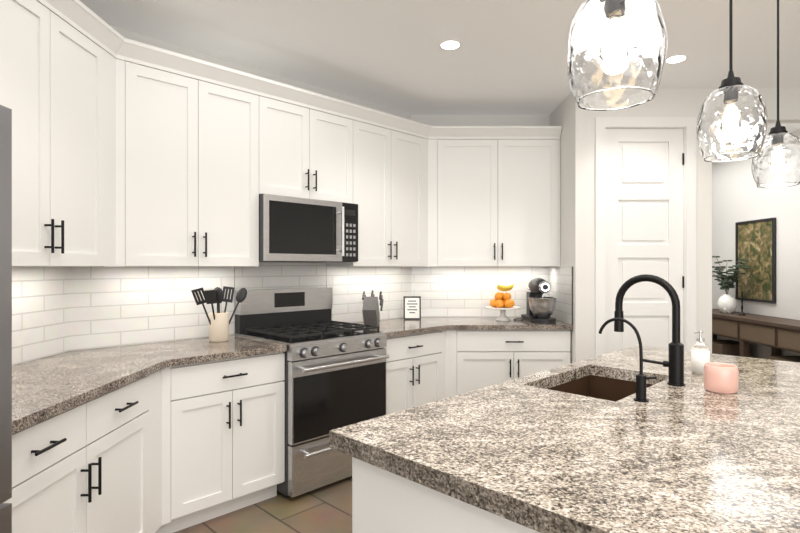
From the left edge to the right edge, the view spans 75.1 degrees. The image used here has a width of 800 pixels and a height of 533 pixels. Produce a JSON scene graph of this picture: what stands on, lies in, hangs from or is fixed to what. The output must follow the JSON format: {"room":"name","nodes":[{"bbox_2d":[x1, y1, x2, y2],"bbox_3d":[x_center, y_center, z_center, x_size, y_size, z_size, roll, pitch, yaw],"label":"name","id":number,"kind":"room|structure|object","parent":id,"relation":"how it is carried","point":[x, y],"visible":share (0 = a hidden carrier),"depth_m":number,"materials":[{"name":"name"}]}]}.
{"room":"kitchen","nodes":[
{"label":"kitchen","id":0,"kind":"room"},
{"bbox_2d":[74,25,410,350],"bbox_3d":[-0.880,0.000,3.790,0.100,2.740,2.753,0,0,45],"label":"wall","id":1,"kind":"structure","parent":0,"point":[130,35],"depth_m":3.57,"materials":[{"name":"paint"}]},
{"bbox_2d":[108,56,135,266],"bbox_3d":[-1.539,-0.535,2.804,0.304,1.070,0.261,0,0,0],"label":"upper cabinet","id":2,"kind":"object","parent":1,"relation":"attached to","point":[118,163],"depth_m":2.69,"materials":[{"name":"paint"}]},
{"bbox_2d":[12,262,572,365],"bbox_3d":[-0.220,0.213,3.042,3.137,0.485,3.314,0,0,0],"label":"backsplash","id":3,"kind":"structure","parent":1,"relation":"attached to","point":[57,310],"depth_m":3.26,"materials":[{"name":"tile"}]},
{"bbox_2d":[174,476,351,532],"bbox_3d":[1.105,1.420,3.050,5.990,0.100,12.100,0,0,0],"label":"floor","id":4,"kind":"structure","parent":0,"point":[326,508],"depth_m":2.85,"materials":[{"name":"tile"}]},
{"bbox_2d":[0,105,11,532],"bbox_3d":[-1.367,0.475,0.912,0.807,1.790,0.925,0,0,0],"label":"fridge","id":5,"kind":"object","parent":4,"relation":"on","point":[5,314],"visible":1,"depth_m":1.35,"materials":[{"name":"silver metal"}]},
{"bbox_2d":[3,395,102,532],"bbox_3d":[-1.476,0.932,1.690,0.619,0.876,0.608,0,0,0],"label":"base cabinet","id":6,"kind":"object","parent":4,"relation":"on","point":[57,461],"depth_m":1.80,"materials":[{"name":"paint"}]},
{"bbox_2d":[103,373,154,532],"bbox_3d":[-1.476,0.932,2.149,0.619,0.876,0.544,0,0,0],"label":"base cabinet","id":7,"kind":"object","parent":4,"relation":"on","point":[128,410],"depth_m":2.26,"materials":[{"name":"paint"}]},
{"bbox_2d":[155,365,182,532],"bbox_3d":[-1.351,0.932,2.786,0.509,0.876,0.467,0,0,0],"label":"base cabinet","id":8,"kind":"object","parent":4,"relation":"on","point":[171,449],"depth_m":2.58,"materials":[{"name":"paint"}]},
{"bbox_2d":[183,352,284,528],"bbox_3d":[-1.125,0.932,3.033,0.899,0.876,0.900,0,0,0],"label":"base cabinet","id":9,"kind":"object","parent":4,"relation":"on","point":[234,409],"depth_m":2.82,"materials":[{"name":"paint"}]},
{"bbox_2d":[12,337,207,433],"bbox_3d":[-1.456,0.475,2.433,0.660,0.037,2.095,0,0,0],"label":"countertop","id":10,"kind":"structure","parent":9,"relation":"on","point":[45,388],"depth_m":2.20,"materials":[{"name":"stone"}]},
{"bbox_2d":[191,286,246,341],"bbox_3d":[-1.095,0.289,3.166,0.279,0.333,0.190,0,0,0],"label":"utensil crock","id":11,"kind":"object","parent":10,"relation":"on","point":[219,321],"visible":1,"depth_m":3.14,"materials":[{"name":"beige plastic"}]},
{"bbox_2d":[168,335,286,366],"bbox_3d":[-0.892,0.475,3.011,0.469,0.037,0.940,0,0,0],"label":"countertop","id":12,"kind":"structure","parent":9,"relation":"on","point":[237,346],"depth_m":2.87,"materials":[{"name":"stone"}]},
{"bbox_2d":[235,287,388,497],"bbox_3d":[-0.573,0.765,3.483,0.745,1.210,0.756,0,0,45],"label":"range","id":13,"kind":"object","parent":4,"relation":"on","point":[335,374],"visible":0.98,"depth_m":3.26,"materials":[{"name":"silver metal"}]},
{"bbox_2d":[384,330,450,414],"bbox_3d":[-0.124,0.932,4.034,0.898,0.876,0.898,0,0,0],"label":"base cabinet","id":14,"kind":"object","parent":4,"relation":"on","point":[418,366],"depth_m":3.84,"materials":[{"name":"paint"}]},
{"bbox_2d":[352,325,455,337],"bbox_3d":[-0.101,0.475,3.796,0.940,0.037,0.458,0,0,0],"label":"countertop","id":15,"kind":"structure","parent":14,"relation":"on","point":[390,330],"depth_m":3.85,"materials":[{"name":"stone"}]},
{"bbox_2d":[447,330,569,396],"bbox_3d":[0.891,0.932,4.387,0.893,0.876,0.619,0,0,0],"label":"base cabinet","id":16,"kind":"object","parent":4,"relation":"on","point":[480,359],"depth_m":4.08,"materials":[{"name":"paint"}]},
{"bbox_2d":[356,317,572,329],"bbox_3d":[0.388,0.475,4.361,1.917,0.037,0.671,0,0,0],"label":"countertop","id":17,"kind":"structure","parent":16,"relation":"on","point":[458,323],"depth_m":4.16,"materials":[{"name":"stone"}]},
{"bbox_2d":[362,290,383,325],"bbox_3d":[-0.217,0.321,4.035,0.146,0.270,0.305,0,0,5],"label":"knife block","id":18,"kind":"object","parent":17,"relation":"on","point":[370,312],"visible":1,"depth_m":3.94,"materials":[{"name":"grey wood"}]},
{"bbox_2d":[403,296,420,319],"bbox_3d":[0.105,0.358,4.510,0.150,0.200,0.079,0,0,0],"label":"sign frame","id":19,"kind":"object","parent":17,"relation":"on","point":[411,307],"visible":1,"depth_m":4.49,"materials":[{"name":"white paper"}]},
{"bbox_2d":[485,284,520,320],"bbox_3d":[0.870,0.302,4.400,0.298,0.308,0.298,0,0,0],"label":"stand","id":20,"kind":"object","parent":17,"relation":"on","point":[502,302],"visible":1,"depth_m":4.37,"materials":[{"name":"white ceramic"}]},
{"bbox_2d":[513,278,556,323],"bbox_3d":[1.120,0.275,4.350,0.317,0.361,0.440,0,0,0],"label":"stand mixer","id":21,"kind":"object","parent":17,"relation":"on","point":[540,308],"visible":1,"depth_m":4.19,"materials":[{"name":"black metal"}]},
{"bbox_2d":[329,346,799,532],"bbox_3d":[1.130,0.913,1.676,1.554,0.914,2.202,0,0,45],"label":"kitchen island","id":22,"kind":"object","parent":4,"relation":"on","point":[590,445],"visible":1,"depth_m":1.31,"materials":[{"name":"granite"},{"name":"paint"}]},
{"bbox_2d":[599,318,656,401],"bbox_3d":[0.786,0.318,1.802,0.145,0.276,0.145,0,0,0],"label":"filter faucet","id":23,"kind":"object","parent":22,"relation":"on","point":[641,378],"visible":1,"depth_m":1.76,"materials":[{"name":"black metal"}]},
{"bbox_2d":[614,274,684,385],"bbox_3d":[0.994,0.243,2.079,0.205,0.424,0.205,0,0,0],"label":"faucet","id":24,"kind":"object","parent":22,"relation":"on","point":[674,363],"visible":1,"depth_m":2.01,"materials":[{"name":"black metal"}]},
{"bbox_2d":[691,330,709,373],"bbox_3d":[1.284,0.364,2.227,0.076,0.182,0.071,0,0,0],"label":"soap dispenser","id":25,"kind":"object","parent":22,"relation":"on","point":[700,354],"visible":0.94,"depth_m":2.21,"materials":[{"name":"white glass"}]},
{"bbox_2d":[703,362,738,393],"bbox_3d":[1.173,0.407,1.902,0.109,0.096,0.109,0,0,0],"label":"candle","id":26,"kind":"object","parent":22,"relation":"on","point":[721,378],"visible":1,"depth_m":1.86,"materials":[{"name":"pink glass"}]},
{"bbox_2d":[712,309,799,356],"bbox_3d":[3.770,0.953,5.475,0.440,0.835,2.250,0,0,0],"label":"console table","id":27,"kind":"object","parent":4,"relation":"on","point":[776,334],"visible":0.6,"depth_m":5.27,"materials":[{"name":"brown wood"}]},
{"bbox_2d":[712,256,750,312],"bbox_3d":[3.787,0.205,5.939,0.282,0.659,0.591,0,0,0],"label":"vase","id":28,"kind":"object","parent":27,"relation":"on","point":[727,301],"visible":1,"depth_m":5.92,"materials":[{"name":"white ceramic"}]},
{"bbox_2d":[712,340,752,357],"bbox_3d":[3.750,1.054,5.980,0.340,0.369,0.400,0,0,0],"label":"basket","id":29,"kind":"object","parent":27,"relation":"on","point":[728,347],"depth_m":5.78,"materials":[{"name":"wicker"}]},
{"bbox_2d":[738,292,745,315],"bbox_3d":[3.750,0.405,5.700,0.068,0.259,0.070,0,0,0],"label":"candlestick","id":30,"kind":"object","parent":27,"relation":"on","point":[741,298],"visible":1,"depth_m":5.69,"materials":[{"name":"black metal"}]},
{"bbox_2d":[766,356,799,362],"bbox_3d":[3.750,1.054,4.880,0.340,0.369,0.400,0,0,0],"label":"stool","id":31,"kind":"object","parent":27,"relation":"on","point":[781,358],"depth_m":4.96,"materials":[{"name":"wicker"}]},
{"bbox_2d":[79,0,799,135],"bbox_3d":[1.105,-1.420,3.050,5.990,0.100,12.100,0,0,0],"label":"ceiling","id":32,"kind":"structure","parent":0,"point":[509,57],"depth_m":3.18,"materials":[{"name":"paint"}]},
{"bbox_2d":[438,39,461,49],"bbox_3d":[0.310,-1.367,3.210,0.149,0.005,0.149,0,0,-39],"label":"recessed light","id":33,"kind":"object","parent":32,"relation":"in","point":[451,44],"depth_m":3.20,"materials":[{"name":"paint"}]},
{"bbox_2d":[567,0,667,110],"bbox_3d":[0.454,-0.861,1.101,0.194,1.018,0.193,0,0,0],"label":"pendant light","id":34,"kind":"object","parent":32,"relation":"hanging from","point":[617,50],"visible":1,"depth_m":1.03,"materials":[{"name":"clear glass"}]},
{"bbox_2d":[664,54,688,63],"bbox_3d":[1.820,-1.367,3.430,0.149,0.005,0.149,0,0,-39],"label":"recessed light","id":35,"kind":"object","parent":32,"relation":"in","point":[678,58],"depth_m":3.42,"materials":[{"name":"paint"}]},
{"bbox_2d":[696,0,767,161],"bbox_3d":[1.068,-0.861,1.681,0.193,1.018,0.193,0,0,0],"label":"pendant light","id":36,"kind":"object","parent":32,"relation":"hanging from","point":[732,122],"visible":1,"depth_m":1.61,"materials":[{"name":"clear glass"}]},
{"bbox_2d":[751,0,799,187],"bbox_3d":[1.644,-0.861,2.262,0.194,1.018,0.194,0,0,0],"label":"pendant light","id":37,"kind":"object","parent":32,"relation":"hanging from","point":[775,163],"visible":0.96,"depth_m":2.20,"materials":[{"name":"clear glass"}]},
{"bbox_2d":[411,115,548,125],"bbox_3d":[0.755,0.000,4.750,1.390,2.740,0.100,0,0,0],"label":"wall","id":38,"kind":"structure","parent":0,"point":[486,120],"depth_m":4.70,"materials":[{"name":"paint"}]},
{"bbox_2d":[432,139,507,266],"bbox_3d":[0.558,-0.535,4.533,0.646,1.070,0.326,0,0,0],"label":"upper cabinet","id":39,"kind":"object","parent":38,"relation":"attached to","point":[470,176],"depth_m":4.38,"materials":[{"name":"paint"}]},
{"bbox_2d":[508,139,559,266],"bbox_3d":[1.055,-0.535,4.533,0.583,1.070,0.326,0,0,0],"label":"upper cabinet","id":40,"kind":"object","parent":38,"relation":"attached to","point":[533,164],"depth_m":4.38,"materials":[{"name":"paint"}]},
{"bbox_2d":[549,93,570,363],"bbox_3d":[1.400,0.000,4.400,0.100,2.740,0.600,0,0,0],"label":"wall","id":41,"kind":"structure","parent":0,"point":[560,115],"depth_m":4.24,"materials":[{"name":"paint"}]},
{"bbox_2d":[571,88,799,362],"bbox_3d":[2.675,0.000,4.050,2.650,2.740,0.100,0,0,0],"label":"wall","id":42,"kind":"structure","parent":0,"point":[676,102],"depth_m":4.00,"materials":[{"name":"paint"}]},
{"bbox_2d":[606,129,683,353],"bbox_3d":[1.886,0.146,4.036,0.614,2.424,0.052,0,0,0],"label":"pantry door","id":43,"kind":"structure","parent":42,"relation":"in","point":[644,201],"depth_m":4.03,"materials":[{"name":"paint"}]},
{"bbox_2d":[595,117,695,356],"bbox_3d":[1.885,0.113,4.040,0.770,2.515,0.117,0,0,0],"label":"door frame","id":44,"kind":"structure","parent":42,"relation":"attached to","point":[687,125],"depth_m":3.98,"materials":[{"name":"paint"}]},
{"bbox_2d":[712,130,799,358],"bbox_3d":[4.050,0.000,3.000,0.100,2.740,12.000,0,0,0],"label":"wall","id":45,"kind":"structure","parent":0,"point":[738,195],"depth_m":5.83,"materials":[{"name":"paint"}]},
{"bbox_2d":[735,218,775,302],"bbox_3d":[3.985,-0.065,5.840,0.029,0.910,0.630,0,0,0],"label":"picture frame","id":46,"kind":"object","parent":45,"relation":"attached to","point":[755,243],"visible":0.98,"depth_m":5.79,"materials":[{"name":"black plastic"}]},
{"bbox_3d":[-1.840,0.000,-0.070,0.100,2.740,5.860,0,0,0],"label":"wall","id":47,"kind":"structure","parent":0,"visible":0},
{"bbox_2d":[0,0,63,266],"bbox_3d":[-1.623,-0.535,1.970,0.326,1.070,0.518,0,0,0],"label":"upper cabinet","id":48,"kind":"object","parent":47,"relation":"attached to","point":[31,35],"depth_m":2.09,"materials":[{"name":"paint"}]},
{"bbox_2d":[64,21,107,266],"bbox_3d":[-1.623,-0.535,2.341,0.326,1.070,0.459,0,0,0],"label":"upper cabinet","id":49,"kind":"object","parent":47,"relation":"attached to","point":[85,62],"depth_m":2.43,"materials":[{"name":"paint"}]},
{"bbox_2d":[136,64,267,266],"bbox_3d":[-1.250,-0.535,3.094,0.820,1.070,0.778,0,0,0],"label":"upper cabinet","id":50,"kind":"object","parent":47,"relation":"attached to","point":[202,147],"depth_m":2.97,"materials":[{"name":"paint"}]},
{"bbox_2d":[36,0,561,139],"bbox_3d":[-0.067,-1.119,2.888,2.826,0.095,3.005,0,0,0],"label":"crown molding","id":51,"kind":"structure","parent":50,"relation":"on","point":[83,19],"depth_m":3.19,"materials":[{"name":"paint"}]},
{"bbox_2d":[268,98,355,203],"bbox_3d":[-0.728,-0.763,3.637,0.768,0.615,0.768,0,0,0],"label":"upper cabinet","id":52,"kind":"object","parent":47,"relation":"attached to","point":[312,153],"depth_m":3.53,"materials":[{"name":"paint"}]},
{"bbox_2d":[259,194,357,261],"bbox_3d":[-0.684,-0.242,3.593,0.758,0.420,0.445,0,0,-45],"label":"microwave","id":53,"kind":"object","parent":52,"relation":"attached to","point":[294,229],"visible":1,"depth_m":3.42,"materials":[{"name":"silver metal"}]},
{"bbox_2d":[326,121,431,266],"bbox_3d":[-0.185,-0.535,4.159,0.776,1.070,0.819,0,0,0],"label":"upper cabinet","id":54,"kind":"object","parent":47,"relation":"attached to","point":[394,168],"depth_m":4.07,"materials":[{"name":"paint"}]}
]}

